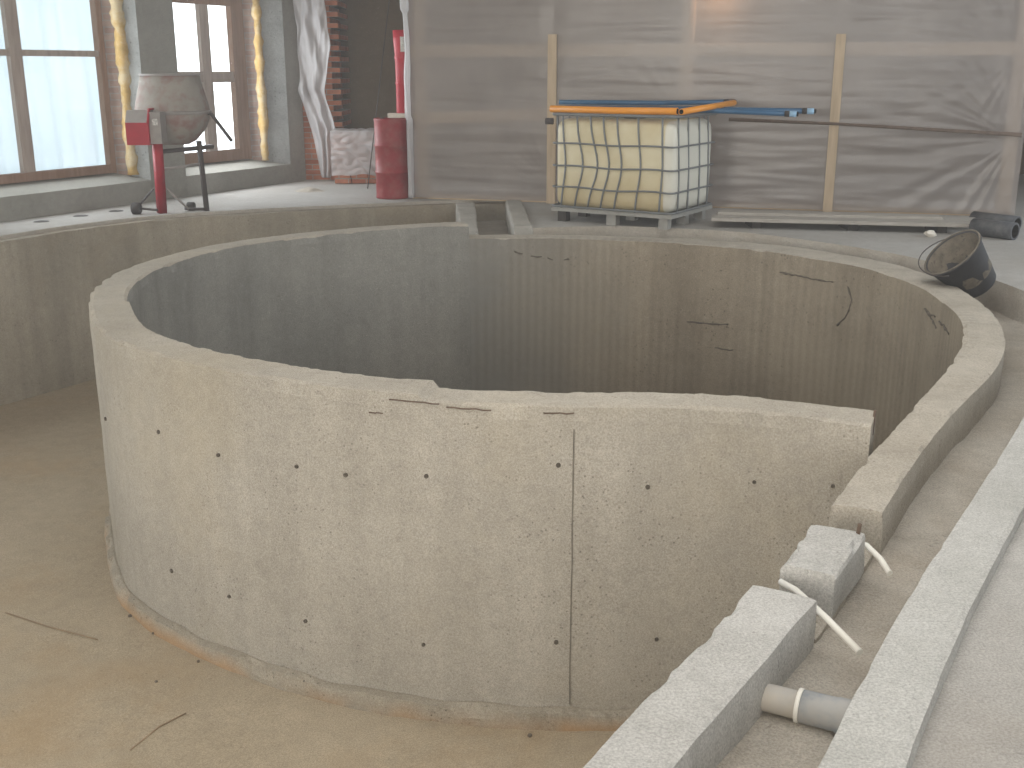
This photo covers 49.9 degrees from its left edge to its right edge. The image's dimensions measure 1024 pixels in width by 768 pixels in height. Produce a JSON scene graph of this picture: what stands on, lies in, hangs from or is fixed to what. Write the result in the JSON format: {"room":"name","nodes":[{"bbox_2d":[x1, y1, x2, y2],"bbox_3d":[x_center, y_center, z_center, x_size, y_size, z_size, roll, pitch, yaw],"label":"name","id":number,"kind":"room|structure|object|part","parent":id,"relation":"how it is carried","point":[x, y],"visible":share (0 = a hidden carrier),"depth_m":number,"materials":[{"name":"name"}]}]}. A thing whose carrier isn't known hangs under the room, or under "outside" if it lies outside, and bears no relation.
{"room":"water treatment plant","nodes":[
{"label":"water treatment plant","id":0,"kind":"room"},
{"bbox_2d":[0,0,305,221],"bbox_3d":[-7.277,-3.031,8.758,0.500,4.200,17.601,8,18,27],"label":"wall","id":1,"kind":"structure","parent":0,"point":[149,27],"depth_m":13.78,"materials":[{"name":"grey paint"}]},
{"bbox_2d":[0,0,105,173],"bbox_3d":[-5.715,-3.636,12.316,0.128,2.800,2.802,8,18,27],"label":"window pane","id":2,"kind":"object","parent":1,"relation":"hanging from","point":[63,95],"visible":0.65,"depth_m":13.00,"materials":[{"name":"glass"}]},
{"bbox_2d":[0,0,116,184],"bbox_3d":[-5.538,-3.570,12.249,0.090,2.590,2.520,8,18,27],"label":"window","id":3,"kind":"structure","parent":1,"relation":"in","point":[13,51],"depth_m":12.53,"materials":[{"name":"brown wood"}]},
{"bbox_2d":[109,0,139,174],"bbox_3d":[-4.724,-3.873,13.363,0.218,2.620,0.195,-13,20,-37],"label":"trim","id":4,"kind":"structure","parent":1,"relation":"attached to","point":[118,21],"depth_m":13.33,"materials":[{"name":"yellow plastic"}]},
{"bbox_2d":[172,0,251,164],"bbox_3d":[-4.126,-4.093,14.853,0.090,2.160,1.520,8,18,27],"label":"window","id":5,"kind":"structure","parent":1,"relation":"in","point":[237,76],"depth_m":15.13,"materials":[{"name":"brown wood"}]},
{"bbox_2d":[251,0,268,160],"bbox_3d":[-3.553,-4.277,15.551,0.171,2.190,0.168,-13,21,-38],"label":"trim","id":6,"kind":"structure","parent":1,"relation":"attached to","point":[256,12],"depth_m":15.51,"materials":[{"name":"yellow plastic"}]},
{"bbox_2d":[293,0,334,177],"bbox_3d":[-2.846,-4.710,15.791,0.537,3.451,0.117,0,16,0],"label":"plastic sheet","id":7,"kind":"object","parent":1,"relation":"hanging from","point":[313,40],"visible":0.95,"depth_m":15.84,"materials":[{"name":"white plastic"}]},
{"bbox_2d":[0,379,614,767],"bbox_3d":[-1.500,1.343,7.147,13.000,0.142,17.000,0,16,0],"label":"floor","id":8,"kind":"structure","parent":0,"point":[68,700],"depth_m":5.92,"materials":[{"name":"beige concrete"}]},
{"bbox_2d":[5,612,97,639],"bbox_3d":[-2.753,1.442,6.550,0.756,0.006,0.020,8,18,25],"label":"twig","id":9,"kind":"object","parent":8,"relation":"on","point":[5,612],"visible":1,"depth_m":6.54,"materials":[{"name":"brown wood"}]},
{"bbox_2d":[130,713,185,749],"bbox_3d":[-1.782,1.738,5.520,0.035,0.006,0.368,9,18,28],"label":"twig","id":10,"kind":"object","parent":8,"relation":"on","point":[184,713],"visible":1,"depth_m":5.53,"materials":[{"name":"brown wood"}]},
{"bbox_2d":[302,0,351,179],"bbox_3d":[-2.785,-5.191,16.306,0.570,4.190,0.970,0,16,0],"label":"brick pier","id":11,"kind":"object","parent":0,"point":[334,92],"visible":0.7,"depth_m":16.23,"materials":[{"name":"red brick"}]},
{"bbox_2d":[456,202,478,234],"bbox_3d":[-0.514,-1.066,12.602,0.249,1.702,2.736,-1,16,-3],"label":"wall","id":12,"kind":"structure","parent":0,"point":[465,212],"depth_m":12.55,"materials":[{"name":"concrete"}]},
{"bbox_2d":[89,222,876,730],"bbox_3d":[-1.040,0.306,7.676,3.550,1.880,6.744,-6,17,-19],"label":"wall","id":13,"kind":"structure","parent":0,"point":[312,493],"depth_m":5.53,"materials":[{"name":"concrete"}]},
{"bbox_2d":[477,221,507,234],"bbox_3d":[-0.187,-1.626,12.674,0.877,0.140,3.305,-1,16,-3],"label":"floor","id":14,"kind":"structure","parent":0,"point":[484,227],"depth_m":13.31,"materials":[{"name":"grey concrete"}]},
{"bbox_2d":[0,202,1004,554],"bbox_3d":[-2.902,-0.148,9.491,12.058,1.752,12.373,-4,16,-14],"label":"wall","id":15,"kind":"structure","parent":0,"point":[549,313],"depth_m":10.72,"materials":[{"name":"concrete"}]},
{"bbox_2d":[918,229,995,297],"bbox_3d":[3.442,-0.917,8.453,0.570,0.532,0.480,0,16,0],"label":"bucket","id":16,"kind":"object","parent":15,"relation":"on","point":[961,260],"visible":0.98,"depth_m":8.41,"materials":[{"name":"black plastic"}]},
{"bbox_3d":[3.280,-0.998,8.500,0.268,0.271,0.413,9,18,28],"label":"bail handle","id":17,"kind":"part","parent":16,"relation":"part of","materials":[{"name":"metal"}]},
{"bbox_2d":[0,174,1023,767],"bbox_3d":[-0.750,-0.041,6.490,20.500,0.300,25.500,0,16,0],"label":"floor","id":18,"kind":"structure","parent":0,"point":[976,720],"depth_m":10.06,"materials":[{"name":"grey concrete"}]},
{"bbox_2d":[34,220,48,222],"bbox_3d":[-5.120,-1.765,11.967,0.180,0.016,0.180,0,16,0],"label":"floor plate","id":19,"kind":"object","parent":18,"relation":"on","point":[38,221],"visible":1,"depth_m":11.93,"materials":[{"name":"grey metal"}]},
{"bbox_2d":[125,73,232,213],"bbox_3d":[-3.946,-2.763,12.663,1.161,1.558,0.948,-12,20,-36],"label":"mixer","id":20,"kind":"object","parent":18,"relation":"on","point":[171,108],"visible":1,"depth_m":12.34,"materials":[{"name":"metal"}]},
{"bbox_3d":[-3.994,-2.337,12.469,0.113,0.846,0.302,-6,17,-20],"label":"stand leg","id":21,"kind":"part","parent":20,"relation":"part of","materials":[{"name":"red paint"}]},
{"bbox_3d":[-3.700,-2.047,12.854,0.245,0.041,0.036,-3,16,-9],"label":"foot rail","id":22,"kind":"part","parent":20,"relation":"part of","materials":[{"name":"metal"}]},
{"bbox_3d":[-3.590,-2.415,12.774,0.095,0.803,0.052,15,22,43],"label":"stand leg","id":23,"kind":"part","parent":20,"relation":"part of","materials":[{"name":"metal"}]},
{"bbox_3d":[-3.394,-2.966,12.635,0.387,0.358,0.049,4,16,12],"label":"tilting arm","id":24,"kind":"part","parent":20,"relation":"part of","materials":[{"name":"metal"}]},
{"bbox_2d":[295,187,325,191],"bbox_3d":[-2.750,-2.640,14.951,0.750,0.074,0.600,0,16,0],"label":"heap","id":25,"kind":"object","parent":18,"relation":"on","point":[307,189],"visible":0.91,"depth_m":14.88,"materials":[{"name":"beige sand"}]},
{"bbox_2d":[330,128,375,182],"bbox_3d":[-1.950,-3.314,15.943,1.260,0.763,0.603,0,16,0],"label":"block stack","id":26,"kind":"object","parent":18,"relation":"on","point":[351,148],"visible":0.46,"depth_m":15.68,"materials":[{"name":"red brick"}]},
{"bbox_2d":[367,0,389,188],"bbox_3d":[-1.879,-4.543,15.841,0.017,3.208,2.185,2,16,6],"label":"rod","id":27,"kind":"object","parent":18,"relation":"on","point":[389,0],"visible":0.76,"depth_m":15.73,"materials":[{"name":"metal"}]},
{"bbox_2d":[373,117,407,198],"bbox_3d":[-1.535,-2.888,14.048,0.448,1.008,0.448,0,16,0],"label":"drum","id":28,"kind":"object","parent":18,"relation":"on","point":[390,145],"visible":0.9,"depth_m":13.88,"materials":[{"name":"paint"}]},
{"bbox_2d":[387,113,404,117],"bbox_3d":[-1.420,-3.410,13.966,0.300,0.055,0.190,0,16,0],"label":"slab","id":29,"kind":"object","parent":28,"relation":"on","point":[390,115],"visible":0.71,"depth_m":13.88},
{"bbox_2d":[393,30,404,112],"bbox_3d":[-1.370,-3.923,13.835,0.236,1.004,0.236,0,16,0],"label":"canister","id":30,"kind":"object","parent":29,"relation":"on","point":[398,35],"visible":0.57,"depth_m":13.74,"materials":[{"name":"paint"}]},
{"bbox_2d":[545,112,716,229],"bbox_3d":[1.286,-2.362,11.956,1.532,1.151,1.153,10,19,31],"label":"tank","id":31,"kind":"object","parent":18,"relation":"on","point":[632,166],"visible":0.98,"depth_m":11.49,"materials":[{"name":"plastic"}]},
{"bbox_2d":[549,105,678,114],"bbox_3d":[1.039,-2.827,11.360,1.443,0.076,0.086,9,18,29],"label":"pipe","id":32,"kind":"object","parent":31,"relation":"on","point":[553,108],"visible":1,"depth_m":11.32,"materials":[{"name":"plastic"}]},
{"bbox_2d":[565,105,693,106],"bbox_3d":[1.466,-3.024,12.059,1.796,0.051,0.143,3,16,12],"label":"pipe","id":33,"kind":"object","parent":31,"relation":"on","point":[565,105],"visible":0.13,"depth_m":12.19,"materials":[{"name":"plastic"}]},
{"bbox_2d":[559,99,734,104],"bbox_3d":[1.487,-3.095,12.078,1.944,0.067,0.128,1,16,3],"label":"pipe","id":34,"kind":"object","parent":33,"relation":"on","point":[561,102],"visible":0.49,"depth_m":12.05,"materials":[{"name":"plastic"}]},
{"bbox_3d":[1.319,-2.896,11.787,1.460,0.031,1.144,10,19,31],"label":"frame","id":35,"kind":"part","parent":31,"relation":"part of","materials":[{"name":"metal"}]},
{"bbox_2d":[594,106,798,116],"bbox_3d":[1.875,-2.886,11.648,2.254,0.091,0.093,5,17,16],"label":"pipe","id":36,"kind":"object","parent":31,"relation":"on","point":[718,110],"visible":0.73,"depth_m":11.46,"materials":[{"name":"plastic"}]},
{"bbox_2d":[789,111,798,116],"bbox_3d":[2.905,-2.792,11.375,0.113,0.061,0.060,4,16,14],"label":"socket","id":37,"kind":"object","parent":36,"relation":"attached to","point":[791,113],"depth_m":11.35,"materials":[{"name":"blue plastic"}]},
{"bbox_2d":[580,105,815,113],"bbox_3d":[1.960,-2.936,11.779,2.510,0.070,0.108,4,16,13],"label":"pipe","id":38,"kind":"object","parent":31,"relation":"on","point":[800,110],"visible":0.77,"depth_m":11.57,"materials":[{"name":"plastic"}]},
{"bbox_2d":[807,108,815,113],"bbox_3d":[3.125,-2.858,11.522,0.119,0.062,0.063,3,16,11],"label":"socket","id":39,"kind":"object","parent":38,"relation":"attached to","point":[809,110],"depth_m":11.50,"materials":[{"name":"blue plastic"}]},
{"bbox_2d":[679,100,736,114],"bbox_3d":[2.045,-2.877,11.430,0.062,0.120,1.197,12,20,35],"label":"pipe","id":40,"kind":"object","parent":31,"relation":"on","point":[683,111],"visible":1,"depth_m":11.35,"materials":[{"name":"plastic"}]},
{"bbox_2d":[745,222,761,227],"bbox_3d":[2.550,-1.707,11.625,0.100,0.074,0.350,0,16,0],"label":"bearer","id":41,"kind":"object","parent":18,"relation":"on","point":[750,224],"visible":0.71,"depth_m":11.46,"materials":[{"name":"wood"}]},
{"bbox_2d":[838,224,857,230],"bbox_3d":[3.500,-1.658,11.452,0.100,0.074,0.350,0,16,0],"label":"bearer","id":42,"kind":"object","parent":18,"relation":"on","point":[849,227],"visible":0.64,"depth_m":11.29,"materials":[{"name":"wood"}]},
{"bbox_2d":[711,215,969,226],"bbox_3d":[3.360,-1.681,11.331,2.567,0.035,0.260,3,16,11],"label":"board","id":43,"kind":"object","parent":42,"relation":"on","point":[733,218],"visible":0.93,"depth_m":11.25,"materials":[{"name":"wood"}]},
{"bbox_2d":[716,211,974,221],"bbox_3d":[3.500,-1.757,11.595,2.648,0.035,0.240,3,16,10],"label":"board","id":44,"kind":"object","parent":42,"relation":"on","point":[969,219],"visible":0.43,"depth_m":11.37,"materials":[{"name":"wood"}]},
{"bbox_2d":[718,210,942,219],"bbox_3d":[3.310,-1.776,11.537,2.259,0.030,0.220,3,16,10],"label":"board","id":45,"kind":"object","parent":44,"relation":"on","point":[720,212],"visible":1,"depth_m":11.47,"materials":[{"name":"wood"}]},
{"bbox_2d":[924,230,936,236],"bbox_3d":[4.136,-1.488,10.877,0.124,0.072,0.109,0,16,0],"label":"scrap","id":46,"kind":"object","parent":18,"relation":"on","point":[930,233],"visible":1,"depth_m":10.84,"materials":[{"name":"white paper"}]},
{"bbox_2d":[925,226,946,232],"bbox_3d":[4.350,-1.611,11.288,0.100,0.074,0.350,0,16,0],"label":"bearer","id":47,"kind":"object","parent":18,"relation":"on","point":[936,229],"visible":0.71,"depth_m":11.13,"materials":[{"name":"wood"}]},
{"bbox_2d":[969,218,1019,239],"bbox_3d":[4.735,-1.523,10.809,0.170,0.166,0.434,-12,20,-37],"label":"pipe","id":48,"kind":"object","parent":18,"relation":"on","point":[985,227],"visible":0.91,"depth_m":10.73,"materials":[{"name":"plastic"}]},
{"bbox_2d":[969,211,1021,227],"bbox_3d":[5.000,-1.684,11.387,0.160,0.156,0.505,-10,19,-32],"label":"pipe","id":49,"kind":"object","parent":18,"relation":"on","point":[981,215],"visible":0.44,"depth_m":11.31,"materials":[{"name":"plastic"}]},
{"bbox_2d":[506,200,532,234],"bbox_3d":[0.072,-1.745,12.554,0.213,0.434,2.393,-1,16,-2],"label":"wall","id":50,"kind":"structure","parent":0,"point":[518,222],"depth_m":12.15,"materials":[{"name":"concrete"}]},
{"bbox_2d":[302,0,1023,173],"bbox_3d":[2.950,-5.387,16.973,13.100,4.200,0.400,0,16,0],"label":"wall","id":51,"kind":"structure","parent":0,"point":[366,19],"depth_m":16.88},
{"bbox_2d":[415,34,969,215],"bbox_3d":[2.154,-3.858,12.729,7.100,3.600,0.195,4,17,14],"label":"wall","id":52,"kind":"structure","parent":0,"point":[552,38],"depth_m":12.73,"materials":[{"name":"brown wood"}]},
{"bbox_2d":[400,0,414,197],"bbox_3d":[-1.300,-3.770,13.618,0.125,2.900,0.101,0,16,0],"label":"rolled sheet edge","id":53,"kind":"object","parent":52,"relation":"hanging from","point":[404,4],"visible":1,"depth_m":13.67,"materials":[{"name":"white plastic"}]},
{"bbox_3d":[2.166,-2.169,13.261,7.100,0.060,0.100,4,17,14],"label":"sole plate","id":54,"kind":"part","parent":52,"relation":"part of","materials":[{"name":"wood"}]},
{"bbox_2d":[407,0,1023,215],"bbox_3d":[2.153,-3.818,12.698,7.160,3.500,0.029,4,17,14],"label":"plastic sheeting","id":55,"kind":"object","parent":52,"relation":"attached to","point":[479,68],"visible":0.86,"depth_m":12.67,"materials":[{"name":"grey plastic"}]},
{"bbox_2d":[729,118,1021,136],"bbox_3d":[4.032,-2.887,12.359,3.152,0.172,0.044,4,17,14],"label":"pole","id":56,"kind":"object","parent":52,"relation":"attached to","point":[1014,134],"visible":1,"depth_m":12.31,"materials":[{"name":"metal"}]},
{"bbox_2d":[583,548,872,767],"bbox_3d":[0.417,1.695,3.063,0.236,1.753,3.352,10,19,31],"label":"wall","id":57,"kind":"structure","parent":0,"point":[706,705],"depth_m":3.00,"materials":[{"name":"concrete"}]},
{"bbox_2d":[778,579,862,654],"bbox_3d":[0.975,0.732,3.489,0.033,0.061,0.422,-6,17,-20],"label":"conduit","id":58,"kind":"object","parent":57,"relation":"attached to","point":[844,636],"visible":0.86,"depth_m":3.42,"materials":[{"name":"plastic"}]},
{"bbox_2d":[779,525,864,617],"bbox_3d":[1.085,0.640,3.830,0.197,0.158,0.404,9,18,28],"label":"concrete block","id":59,"kind":"object","parent":57,"relation":"on","point":[826,565],"visible":0.95,"depth_m":3.73,"materials":[{"name":"grey concrete"}]},
{"bbox_2d":[856,523,861,533],"bbox_3d":[1.238,0.532,3.931,0.023,0.072,0.016,15,22,43],"label":"stub","id":60,"kind":"object","parent":59,"relation":"attached to","point":[859,526],"visible":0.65,"depth_m":3.92,"materials":[{"name":"metal"}]},
{"bbox_2d":[864,542,892,575],"bbox_3d":[1.260,0.601,3.981,0.070,0.050,0.345,-8,18,-26],"label":"conduit","id":61,"kind":"object","parent":59,"relation":"attached to","point":[877,556],"visible":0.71,"depth_m":3.89,"materials":[{"name":"plastic"}]},
{"bbox_2d":[715,310,1023,767],"bbox_3d":[1.611,0.013,6.457,4.606,0.121,11.046,0,16,0],"label":"floor","id":62,"kind":"structure","parent":0,"point":[872,607],"depth_m":3.97,"materials":[{"name":"grey concrete"}]},
{"bbox_2d":[761,683,851,732],"bbox_3d":[0.799,0.906,3.109,0.447,0.098,0.100,8,18,25],"label":"drain pipe","id":63,"kind":"object","parent":62,"relation":"on","point":[807,707],"visible":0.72,"depth_m":3.06,"materials":[{"name":"grey plastic"}]},
{"bbox_2d":[797,690,851,732],"bbox_3d":[0.907,0.921,3.058,0.207,0.099,0.100,8,18,25],"label":"socket","id":64,"kind":"object","parent":63,"relation":"attached to","point":[815,709],"depth_m":3.04,"materials":[{"name":"grey plastic"}]},
{"bbox_2d":[818,417,1023,767],"bbox_3d":[1.501,0.767,3.669,0.276,0.402,6.296,10,19,31],"label":"kerb","id":65,"kind":"object","parent":62,"relation":"on","point":[884,724],"visible":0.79,"depth_m":3.14,"materials":[{"name":"grey concrete"}]}
]}

